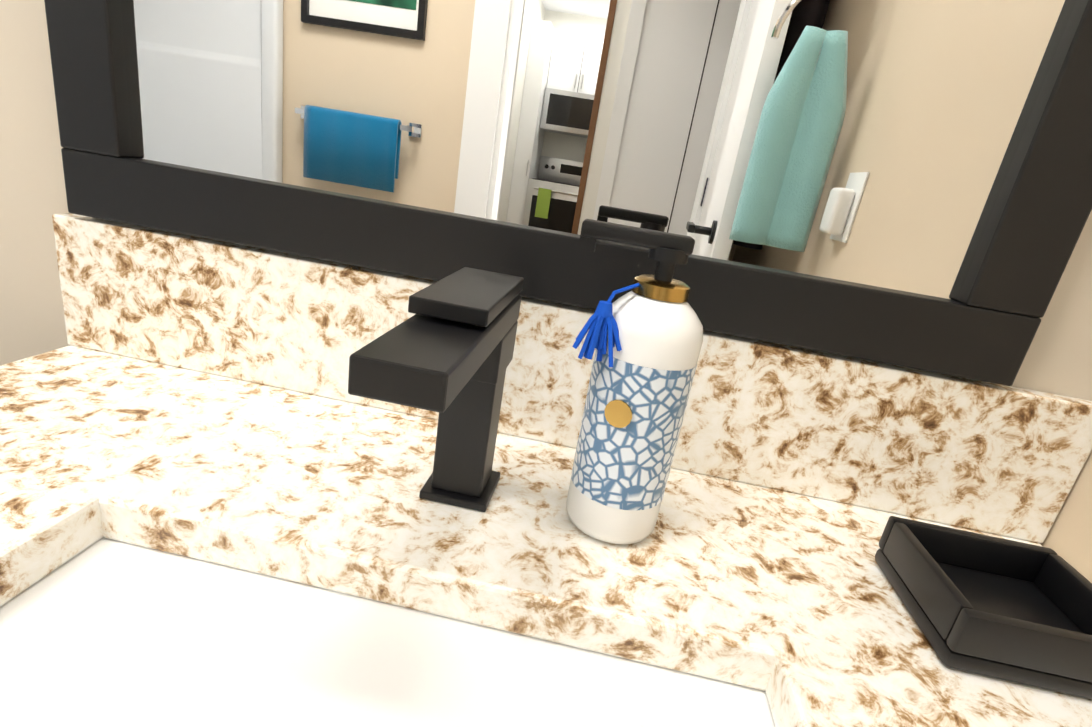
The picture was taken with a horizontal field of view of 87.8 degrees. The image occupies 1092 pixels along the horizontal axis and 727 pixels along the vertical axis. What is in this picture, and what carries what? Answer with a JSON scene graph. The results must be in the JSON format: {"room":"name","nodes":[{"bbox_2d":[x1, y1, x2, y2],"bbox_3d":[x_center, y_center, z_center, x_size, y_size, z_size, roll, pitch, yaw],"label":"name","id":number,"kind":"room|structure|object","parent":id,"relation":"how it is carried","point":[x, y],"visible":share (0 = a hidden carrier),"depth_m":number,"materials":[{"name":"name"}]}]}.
{"room":"bathroom","nodes":[
{"label":"bathroom","id":0,"kind":"room"},
{"bbox_2d":[0,0,1091,400],"bbox_3d":[-0.661,-0.429,0.518,2.540,2.345,0.100,11,19,5],"label":"wall","id":1,"kind":"structure","parent":0,"point":[34,200],"depth_m":0.51,"materials":[{"name":"paint"}]},
{"bbox_2d":[44,0,1091,385],"bbox_3d":[0.053,-0.560,0.309,0.800,1.068,0.024,11,19,5],"label":"mirror","id":2,"kind":"object","parent":1,"relation":"attached to","point":[902,182],"visible":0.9,"depth_m":0.44,"materials":[{"name":"clear glass"}]},
{"bbox_2d":[1040,450,1091,582],"bbox_3d":[0.416,0.065,-0.404,0.100,2.345,1.650,11,19,5],"label":"wall","id":3,"kind":"structure","parent":0,"point":[1068,538],"depth_m":0.45,"materials":[{"name":"paint"}]},
{"bbox_3d":[-0.957,0.939,0.123,2.540,0.050,1.750,11,19,5],"label":"floor","id":4,"kind":"structure","parent":0,"visible":0},
{"bbox_2d":[0,213,1091,726],"bbox_3d":[-0.110,0.465,0.378,0.898,0.934,0.556,11,19,5],"label":"sink countertop","id":5,"kind":"structure","parent":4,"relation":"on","point":[214,507],"depth_m":0.37,"materials":[{"name":"white stone"}]},
{"bbox_2d":[348,267,523,511],"bbox_3d":[-0.059,0.037,0.332,0.048,0.158,0.174,11,19,5],"label":"faucet","id":6,"kind":"object","parent":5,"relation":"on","point":[446,351],"visible":1,"depth_m":0.30,"materials":[{"name":"black metal"}]},
{"bbox_2d":[566,219,702,543],"bbox_3d":[0.050,0.016,0.374,0.088,0.204,0.072,11,19,5],"label":"soap bottle","id":7,"kind":"object","parent":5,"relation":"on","point":[644,337],"visible":1,"depth_m":0.35,"materials":[{"name":"white ceramic"}]},
{"bbox_2d":[875,516,1091,698],"bbox_3d":[0.287,0.150,0.356,0.110,0.038,0.100,11,19,5],"label":"soap dish","id":8,"kind":"object","parent":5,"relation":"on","point":[1001,608],"visible":1,"depth_m":0.36,"materials":[{"name":"black plastic"}]}
]}

